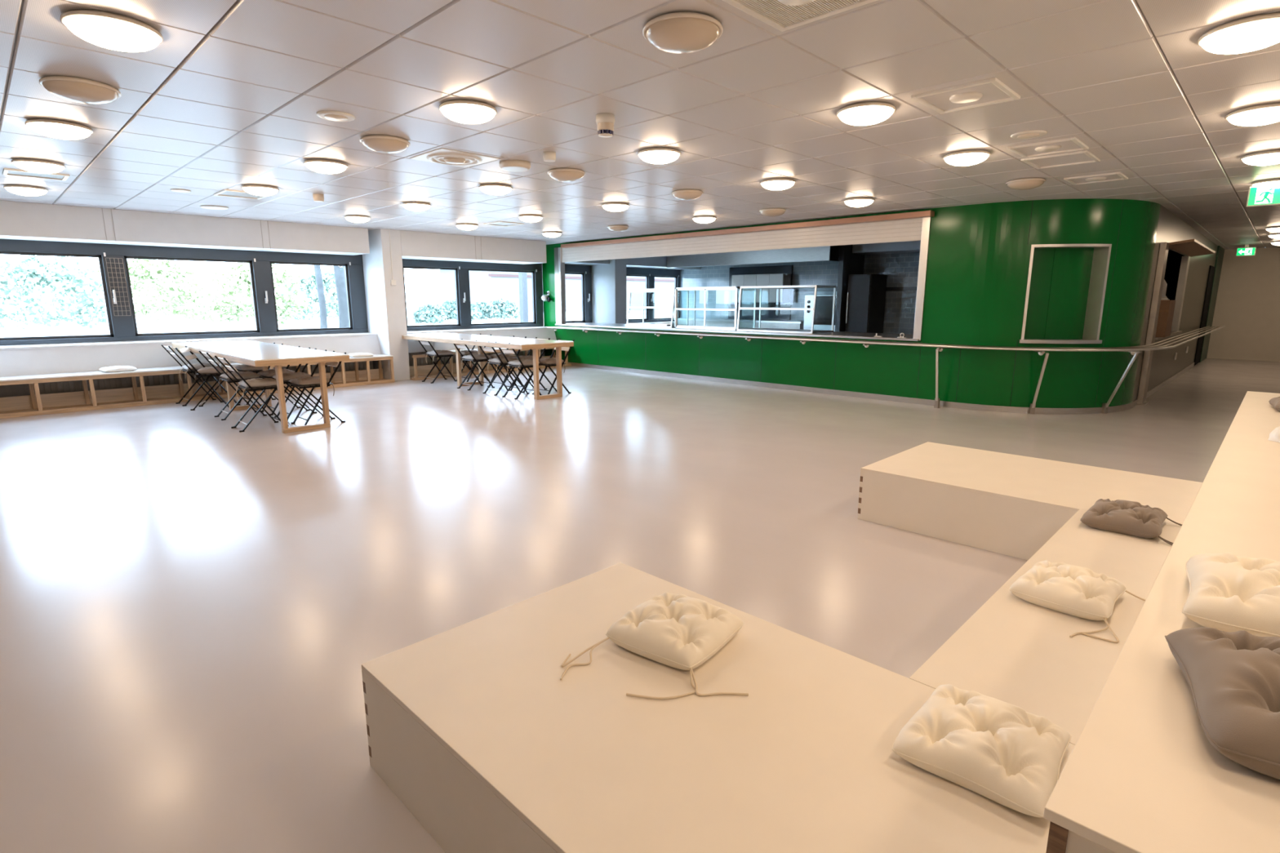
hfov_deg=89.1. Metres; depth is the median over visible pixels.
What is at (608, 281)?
wall pillar
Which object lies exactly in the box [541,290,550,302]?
wall spotlight
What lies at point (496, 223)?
ceiling vent
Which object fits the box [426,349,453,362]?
seat cushion
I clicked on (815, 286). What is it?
display
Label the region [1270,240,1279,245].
ceiling lamp
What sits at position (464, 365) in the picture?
folding chair
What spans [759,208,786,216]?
ceiling lamp
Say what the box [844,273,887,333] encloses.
fridge
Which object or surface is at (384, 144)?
ceiling lamp
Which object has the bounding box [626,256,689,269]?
beam
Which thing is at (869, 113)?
ceiling lamp
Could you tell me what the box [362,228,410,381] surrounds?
wall pillar
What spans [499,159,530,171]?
ceiling lamp
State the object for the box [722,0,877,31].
ceiling vent
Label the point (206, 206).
ceiling speaker
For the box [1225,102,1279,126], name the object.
ceiling lamp
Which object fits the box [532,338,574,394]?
folding chair
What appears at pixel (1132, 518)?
seat cushion
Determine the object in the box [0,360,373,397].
radiator
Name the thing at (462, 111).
ceiling lamp
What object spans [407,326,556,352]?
sill
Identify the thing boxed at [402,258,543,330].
window
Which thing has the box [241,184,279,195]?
ceiling lamp
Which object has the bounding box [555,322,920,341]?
countertop
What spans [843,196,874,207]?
ceiling lamp
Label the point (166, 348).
folding chair
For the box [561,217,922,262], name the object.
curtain
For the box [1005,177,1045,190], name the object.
ceiling lamp
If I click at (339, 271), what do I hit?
tree
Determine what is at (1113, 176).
ceiling vent
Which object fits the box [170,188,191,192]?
ceiling speaker
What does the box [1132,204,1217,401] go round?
wall
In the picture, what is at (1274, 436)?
cushion
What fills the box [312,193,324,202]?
detector
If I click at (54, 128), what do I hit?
ceiling lamp
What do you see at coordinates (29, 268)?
shrub
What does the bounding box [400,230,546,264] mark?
wall
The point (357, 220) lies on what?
diffuser
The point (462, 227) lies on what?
diffuser
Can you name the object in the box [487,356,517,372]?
seat cushion
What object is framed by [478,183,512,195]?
ceiling lamp
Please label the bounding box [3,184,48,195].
ceiling lamp
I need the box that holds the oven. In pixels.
[803,294,836,331]
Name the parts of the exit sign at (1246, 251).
green panel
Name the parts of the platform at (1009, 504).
panel, panel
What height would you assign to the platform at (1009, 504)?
0.333 m
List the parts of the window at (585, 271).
sash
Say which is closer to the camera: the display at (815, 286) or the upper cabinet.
the display at (815, 286)
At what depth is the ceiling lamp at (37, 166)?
5.38 m
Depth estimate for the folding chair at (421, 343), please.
10.95 m
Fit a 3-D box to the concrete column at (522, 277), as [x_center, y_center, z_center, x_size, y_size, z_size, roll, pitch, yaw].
[-3.293,-3.970,18.336,0.320,3.300,0.330,11,15,43]
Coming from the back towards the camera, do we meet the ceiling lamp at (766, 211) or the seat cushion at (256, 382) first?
the ceiling lamp at (766, 211)
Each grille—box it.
[324,114,347,120]
[1017,133,1039,138]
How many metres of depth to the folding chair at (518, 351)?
10.41 m
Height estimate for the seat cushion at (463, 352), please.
0.223 m
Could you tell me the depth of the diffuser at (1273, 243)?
12.86 m
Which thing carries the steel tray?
in the display at (652, 290)
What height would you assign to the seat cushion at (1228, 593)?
0.109 m
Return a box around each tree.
[313,265,327,328]
[333,266,349,327]
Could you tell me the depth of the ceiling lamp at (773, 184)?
6.21 m
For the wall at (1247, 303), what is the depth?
14.85 m
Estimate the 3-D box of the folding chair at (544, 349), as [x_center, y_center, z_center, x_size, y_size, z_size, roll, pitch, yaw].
[-1.689,-0.953,9.966,0.356,0.788,0.540,11,15,43]
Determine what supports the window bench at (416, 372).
on the floor
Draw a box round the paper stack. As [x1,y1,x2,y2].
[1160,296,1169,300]
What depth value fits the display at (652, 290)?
12.25 m
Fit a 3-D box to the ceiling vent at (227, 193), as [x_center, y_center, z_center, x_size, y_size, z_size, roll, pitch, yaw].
[-4.341,-2.535,7.105,0.450,0.018,0.450,11,15,43]
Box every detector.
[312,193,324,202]
[542,151,555,161]
[595,112,614,137]
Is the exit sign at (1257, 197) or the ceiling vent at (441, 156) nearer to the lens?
the ceiling vent at (441, 156)
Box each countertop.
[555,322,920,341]
[673,317,804,329]
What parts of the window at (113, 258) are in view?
sash, handle, sash, handle, sash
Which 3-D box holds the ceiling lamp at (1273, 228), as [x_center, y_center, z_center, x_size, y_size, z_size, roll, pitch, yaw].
[10.135,-3.123,10.313,0.340,0.084,0.340,11,15,43]
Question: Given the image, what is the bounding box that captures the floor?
[0,358,1279,852]
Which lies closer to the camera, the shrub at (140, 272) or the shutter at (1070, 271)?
the shutter at (1070, 271)
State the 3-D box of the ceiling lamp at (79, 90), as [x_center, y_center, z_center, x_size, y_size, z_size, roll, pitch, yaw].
[-3.002,-1.792,3.501,0.340,0.084,0.340,11,15,43]
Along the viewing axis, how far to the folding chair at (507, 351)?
9.20 m
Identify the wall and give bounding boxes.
[0,200,369,255]
[0,259,674,355]
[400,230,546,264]
[542,198,1160,408]
[680,252,919,334]
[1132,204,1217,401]
[1206,247,1279,361]
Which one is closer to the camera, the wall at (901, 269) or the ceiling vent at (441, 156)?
the ceiling vent at (441, 156)
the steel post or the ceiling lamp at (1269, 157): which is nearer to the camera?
the ceiling lamp at (1269, 157)
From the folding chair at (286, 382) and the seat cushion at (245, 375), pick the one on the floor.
the folding chair at (286, 382)
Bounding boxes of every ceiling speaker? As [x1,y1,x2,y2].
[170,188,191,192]
[200,204,228,209]
[316,110,355,121]
[1010,129,1047,138]
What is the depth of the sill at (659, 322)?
16.16 m
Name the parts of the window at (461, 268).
sash, handle, sash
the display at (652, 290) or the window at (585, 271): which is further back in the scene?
the window at (585, 271)
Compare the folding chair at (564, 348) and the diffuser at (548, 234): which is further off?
the diffuser at (548, 234)
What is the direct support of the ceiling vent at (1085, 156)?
in the ceiling
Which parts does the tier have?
corner post, panel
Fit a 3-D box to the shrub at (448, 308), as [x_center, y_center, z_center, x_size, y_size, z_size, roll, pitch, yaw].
[-6.938,-4.414,24.616,1.244,0.916,2.037,11,15,43]
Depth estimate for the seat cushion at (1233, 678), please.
1.06 m
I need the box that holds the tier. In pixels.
[1043,391,1279,852]
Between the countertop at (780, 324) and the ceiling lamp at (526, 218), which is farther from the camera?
the countertop at (780, 324)
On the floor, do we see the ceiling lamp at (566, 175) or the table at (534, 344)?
the table at (534, 344)
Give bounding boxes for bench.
[0,354,395,418]
[409,346,571,380]
[909,509,1180,745]
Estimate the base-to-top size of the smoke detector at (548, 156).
0.060 m
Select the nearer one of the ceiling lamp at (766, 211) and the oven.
the ceiling lamp at (766, 211)
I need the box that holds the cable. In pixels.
[388,229,395,285]
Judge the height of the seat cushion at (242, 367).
0.223 m
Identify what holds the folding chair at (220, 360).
on the floor
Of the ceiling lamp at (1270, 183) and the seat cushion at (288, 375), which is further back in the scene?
the seat cushion at (288, 375)
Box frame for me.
[1155,255,1190,340]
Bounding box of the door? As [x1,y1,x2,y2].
[1194,265,1215,365]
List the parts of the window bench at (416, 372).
post, post, post, board, rail, rail, post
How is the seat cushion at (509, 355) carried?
on the folding chair at (518, 351)
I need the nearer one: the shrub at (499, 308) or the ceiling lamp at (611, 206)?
the ceiling lamp at (611, 206)
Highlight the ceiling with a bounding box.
[0,0,1279,249]
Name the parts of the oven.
control panel, door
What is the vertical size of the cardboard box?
0.498 m
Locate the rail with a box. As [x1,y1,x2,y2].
[546,325,1225,413]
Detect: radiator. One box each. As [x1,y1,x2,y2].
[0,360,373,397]
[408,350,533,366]
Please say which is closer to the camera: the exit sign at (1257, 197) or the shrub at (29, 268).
the exit sign at (1257, 197)
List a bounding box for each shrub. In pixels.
[0,254,109,331]
[64,258,217,321]
[195,262,311,327]
[275,267,338,324]
[411,303,447,324]
[435,298,481,322]
[475,297,519,320]
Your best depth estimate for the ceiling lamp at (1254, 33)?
2.70 m
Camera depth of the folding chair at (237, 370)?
8.59 m
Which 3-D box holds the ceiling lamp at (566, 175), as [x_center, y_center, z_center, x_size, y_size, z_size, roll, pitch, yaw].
[-0.660,-2.252,5.852,0.340,0.084,0.340,11,15,43]
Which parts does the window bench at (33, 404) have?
post, post, post, post, post, post, post, post, board, rail, rail, post, post, post, post, post, post, post, post, post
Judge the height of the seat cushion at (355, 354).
0.058 m
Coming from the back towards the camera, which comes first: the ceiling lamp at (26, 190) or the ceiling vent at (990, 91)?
the ceiling lamp at (26, 190)
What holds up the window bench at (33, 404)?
on the floor
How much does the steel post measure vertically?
2.080 m
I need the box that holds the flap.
[1168,238,1215,257]
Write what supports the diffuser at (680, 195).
attached to the ceiling lamp at (683, 194)
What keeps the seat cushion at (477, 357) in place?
on the folding chair at (457, 346)
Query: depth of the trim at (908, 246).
12.61 m
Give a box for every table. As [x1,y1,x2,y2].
[172,339,350,433]
[401,332,573,399]
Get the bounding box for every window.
[0,239,368,345]
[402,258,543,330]
[564,264,592,323]
[626,266,679,323]
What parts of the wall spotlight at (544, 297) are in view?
lamp shade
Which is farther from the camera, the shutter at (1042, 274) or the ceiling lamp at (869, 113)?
the shutter at (1042, 274)
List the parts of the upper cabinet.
door, door, door, door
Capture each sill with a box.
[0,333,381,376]
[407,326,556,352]
[628,321,674,324]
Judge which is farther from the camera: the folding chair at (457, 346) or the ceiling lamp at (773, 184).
the folding chair at (457, 346)
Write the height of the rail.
0.814 m
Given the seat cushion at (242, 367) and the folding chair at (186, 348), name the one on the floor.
the folding chair at (186, 348)
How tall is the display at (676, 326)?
0.718 m
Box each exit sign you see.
[1235,244,1256,256]
[1246,186,1279,207]
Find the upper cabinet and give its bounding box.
[731,273,791,302]
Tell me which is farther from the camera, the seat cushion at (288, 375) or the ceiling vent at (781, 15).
the seat cushion at (288, 375)
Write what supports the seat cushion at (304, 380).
on the folding chair at (335, 364)
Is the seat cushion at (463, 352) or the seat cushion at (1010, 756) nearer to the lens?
the seat cushion at (1010, 756)
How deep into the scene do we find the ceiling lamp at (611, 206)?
7.76 m
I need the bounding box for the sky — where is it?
[440,269,674,312]
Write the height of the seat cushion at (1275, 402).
0.088 m
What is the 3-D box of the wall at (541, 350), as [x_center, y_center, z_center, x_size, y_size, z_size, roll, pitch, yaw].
[-2.066,-2.652,14.198,0.200,2.500,23.300,11,15,43]
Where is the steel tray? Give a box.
[644,323,674,325]
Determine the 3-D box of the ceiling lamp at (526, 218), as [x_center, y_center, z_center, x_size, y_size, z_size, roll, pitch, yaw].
[-1.507,-2.861,8.968,0.340,0.084,0.340,11,15,43]
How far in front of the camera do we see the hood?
13.88 m
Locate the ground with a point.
(182, 325)
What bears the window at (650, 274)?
in the wall at (541, 350)
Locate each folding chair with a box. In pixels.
[161,344,223,406]
[174,346,240,410]
[198,351,266,420]
[214,355,280,432]
[235,342,283,404]
[258,346,310,415]
[274,348,326,421]
[288,351,346,425]
[414,334,455,383]
[449,337,494,390]
[454,333,491,382]
[475,340,522,395]
[487,335,526,388]
[495,342,541,399]
[509,337,550,392]
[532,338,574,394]
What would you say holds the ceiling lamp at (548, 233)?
attached to the ceiling
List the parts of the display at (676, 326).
sliding door, sliding door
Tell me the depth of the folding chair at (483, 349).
9.56 m
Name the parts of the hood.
panel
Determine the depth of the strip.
14.59 m
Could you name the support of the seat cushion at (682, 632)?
on the platform at (474, 726)
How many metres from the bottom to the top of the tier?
0.660 m
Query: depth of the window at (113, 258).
9.40 m
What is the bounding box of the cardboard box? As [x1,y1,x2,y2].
[1155,300,1175,337]
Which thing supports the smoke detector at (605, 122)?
attached to the ceiling
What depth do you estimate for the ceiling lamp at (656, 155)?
4.98 m
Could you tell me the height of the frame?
1.220 m
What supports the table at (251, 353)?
on the floor
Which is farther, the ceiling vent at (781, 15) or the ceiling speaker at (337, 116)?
the ceiling speaker at (337, 116)
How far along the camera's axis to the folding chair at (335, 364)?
7.24 m
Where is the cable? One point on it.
(393, 282)
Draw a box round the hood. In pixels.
[666,245,839,269]
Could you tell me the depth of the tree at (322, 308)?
14.52 m
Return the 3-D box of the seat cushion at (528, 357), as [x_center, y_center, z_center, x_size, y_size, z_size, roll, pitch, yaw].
[-1.735,-0.967,9.916,0.347,0.223,0.379,11,15,43]
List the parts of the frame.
sill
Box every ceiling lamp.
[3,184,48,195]
[11,158,65,173]
[25,118,93,139]
[39,75,121,104]
[60,8,163,52]
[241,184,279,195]
[303,158,347,173]
[344,214,370,222]
[360,134,410,153]
[401,201,431,211]
[438,99,497,124]
[455,222,478,230]
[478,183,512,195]
[499,159,530,171]
[518,214,542,222]
[542,231,561,237]
[547,168,585,182]
[601,202,629,211]
[607,225,628,231]
[637,146,680,164]
[642,11,723,53]
[671,189,703,199]
[692,215,716,223]
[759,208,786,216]
[760,177,795,190]
[836,101,895,125]
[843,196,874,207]
[942,149,991,165]
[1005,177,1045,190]
[1197,12,1279,53]
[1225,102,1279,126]
[1240,149,1279,165]
[1251,177,1279,188]
[1265,226,1279,232]
[1267,233,1279,238]
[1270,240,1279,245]
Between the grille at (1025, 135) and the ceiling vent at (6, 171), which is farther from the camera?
the ceiling vent at (6, 171)
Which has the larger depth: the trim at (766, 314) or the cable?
the trim at (766, 314)
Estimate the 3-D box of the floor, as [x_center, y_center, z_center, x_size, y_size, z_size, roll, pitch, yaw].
[3.031,-0.442,9.666,14.300,0.100,23.500,11,15,43]
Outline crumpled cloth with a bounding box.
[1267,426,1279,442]
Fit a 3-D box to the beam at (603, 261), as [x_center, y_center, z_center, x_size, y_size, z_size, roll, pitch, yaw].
[-1.346,-3.733,14.152,0.600,0.360,1.300,11,15,43]
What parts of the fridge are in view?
handle, door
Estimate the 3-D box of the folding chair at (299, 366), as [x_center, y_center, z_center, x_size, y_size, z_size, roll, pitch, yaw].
[-4.392,-0.579,8.053,0.356,0.788,0.540,10,15,42]
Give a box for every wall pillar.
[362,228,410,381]
[591,258,626,324]
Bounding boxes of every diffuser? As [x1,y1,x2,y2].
[345,217,369,222]
[456,225,477,230]
[542,232,560,237]
[608,226,627,231]
[672,191,702,199]
[1271,242,1279,245]
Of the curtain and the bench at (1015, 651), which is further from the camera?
the curtain
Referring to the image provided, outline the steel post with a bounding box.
[1136,242,1169,405]
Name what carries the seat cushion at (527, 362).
on the folding chair at (507, 351)
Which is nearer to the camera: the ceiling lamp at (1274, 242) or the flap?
the flap
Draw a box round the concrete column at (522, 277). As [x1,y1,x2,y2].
[518,272,528,322]
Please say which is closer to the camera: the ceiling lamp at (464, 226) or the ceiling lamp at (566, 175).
the ceiling lamp at (566, 175)
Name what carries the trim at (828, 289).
attached to the wall at (901, 269)
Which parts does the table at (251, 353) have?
leg, leg frame, leg, leg, leg frame, leg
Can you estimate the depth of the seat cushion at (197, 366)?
8.61 m
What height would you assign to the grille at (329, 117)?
0.006 m
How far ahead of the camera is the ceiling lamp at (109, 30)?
2.66 m
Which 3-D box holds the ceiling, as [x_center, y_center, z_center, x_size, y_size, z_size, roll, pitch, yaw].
[3.031,-3.003,9.166,14.300,0.120,23.500,11,15,43]
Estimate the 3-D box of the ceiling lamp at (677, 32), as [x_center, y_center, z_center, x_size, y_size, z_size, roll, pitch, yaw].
[0.180,-1.647,2.756,0.340,0.084,0.340,11,15,43]
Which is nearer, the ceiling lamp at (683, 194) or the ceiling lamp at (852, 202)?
the ceiling lamp at (683, 194)
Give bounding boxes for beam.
[564,259,609,265]
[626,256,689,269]
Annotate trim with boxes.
[728,265,792,319]
[792,286,837,291]
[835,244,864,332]
[852,240,920,254]
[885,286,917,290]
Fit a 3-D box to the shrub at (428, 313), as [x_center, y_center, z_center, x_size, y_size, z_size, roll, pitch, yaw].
[-7.415,-3.950,22.774,0.828,0.754,1.281,11,15,43]
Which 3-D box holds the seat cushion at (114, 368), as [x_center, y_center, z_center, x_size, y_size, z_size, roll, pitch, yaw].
[-6.833,-0.760,8.512,0.357,0.064,0.352,9,14,38]
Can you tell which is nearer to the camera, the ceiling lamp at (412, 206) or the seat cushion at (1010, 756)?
the seat cushion at (1010, 756)
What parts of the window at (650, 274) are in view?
sash, sash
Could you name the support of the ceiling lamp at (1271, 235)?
attached to the ceiling
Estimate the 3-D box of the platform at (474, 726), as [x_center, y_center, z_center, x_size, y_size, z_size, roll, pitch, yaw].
[0.299,0.920,1.565,2.080,0.333,1.042,11,15,43]
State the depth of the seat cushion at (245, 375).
7.63 m
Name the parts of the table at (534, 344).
leg, leg frame, leg, leg, leg frame, leg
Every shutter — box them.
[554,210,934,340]
[1023,248,1054,338]
[1044,248,1093,338]
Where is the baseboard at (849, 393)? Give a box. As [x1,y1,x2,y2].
[564,362,1194,414]
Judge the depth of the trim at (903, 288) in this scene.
13.03 m
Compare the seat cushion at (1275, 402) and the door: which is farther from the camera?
the door
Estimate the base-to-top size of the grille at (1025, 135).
0.006 m
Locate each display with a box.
[626,288,688,327]
[674,286,756,330]
[737,284,835,333]
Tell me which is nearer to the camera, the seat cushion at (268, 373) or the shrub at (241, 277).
the seat cushion at (268, 373)
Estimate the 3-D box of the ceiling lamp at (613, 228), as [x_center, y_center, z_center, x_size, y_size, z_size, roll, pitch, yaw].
[-0.344,-3.104,10.213,0.340,0.084,0.340,11,15,43]
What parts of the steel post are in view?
foot plate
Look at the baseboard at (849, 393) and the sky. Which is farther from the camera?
the sky
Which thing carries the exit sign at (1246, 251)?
hanging from the ceiling
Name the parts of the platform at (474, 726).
panel, panel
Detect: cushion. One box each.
[98,365,137,372]
[179,363,216,380]
[195,366,231,383]
[218,371,260,391]
[235,364,270,370]
[235,377,276,399]
[257,368,294,377]
[271,372,315,391]
[288,375,334,395]
[348,352,373,357]
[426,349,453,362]
[454,350,478,355]
[461,353,492,368]
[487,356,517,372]
[488,353,515,358]
[506,359,540,374]
[512,355,541,368]
[538,357,564,372]
[560,591,748,699]
[891,684,1071,817]
[1008,560,1145,643]
[1080,498,1182,545]
[1164,627,1279,780]
[1182,552,1279,636]
[1268,396,1279,411]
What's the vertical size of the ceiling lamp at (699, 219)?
0.084 m
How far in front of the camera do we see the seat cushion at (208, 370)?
8.17 m
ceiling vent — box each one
[2,168,70,181]
[213,188,271,199]
[409,147,499,167]
[483,221,524,226]
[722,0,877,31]
[911,77,1020,113]
[1006,137,1088,157]
[1020,150,1100,168]
[1063,172,1128,184]
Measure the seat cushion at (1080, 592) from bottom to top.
0.096 m
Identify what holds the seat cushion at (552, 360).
on the folding chair at (564, 348)
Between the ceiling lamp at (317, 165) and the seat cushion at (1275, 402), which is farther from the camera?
the ceiling lamp at (317, 165)
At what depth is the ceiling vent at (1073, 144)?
4.90 m
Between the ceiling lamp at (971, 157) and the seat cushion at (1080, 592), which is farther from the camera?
the ceiling lamp at (971, 157)
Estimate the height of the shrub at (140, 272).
2.025 m
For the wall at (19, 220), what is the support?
attached to the ceiling
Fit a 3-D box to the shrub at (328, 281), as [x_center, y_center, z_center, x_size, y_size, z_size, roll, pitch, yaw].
[-10.258,-4.175,20.775,1.754,1.762,2.766,8,14,36]
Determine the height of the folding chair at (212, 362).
0.788 m
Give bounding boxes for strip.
[1200,245,1224,362]
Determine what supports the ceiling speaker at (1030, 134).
attached to the ceiling
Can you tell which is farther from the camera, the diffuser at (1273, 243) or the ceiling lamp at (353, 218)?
the diffuser at (1273, 243)
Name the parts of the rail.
post, post, post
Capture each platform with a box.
[361,562,1075,852]
[857,441,1202,559]

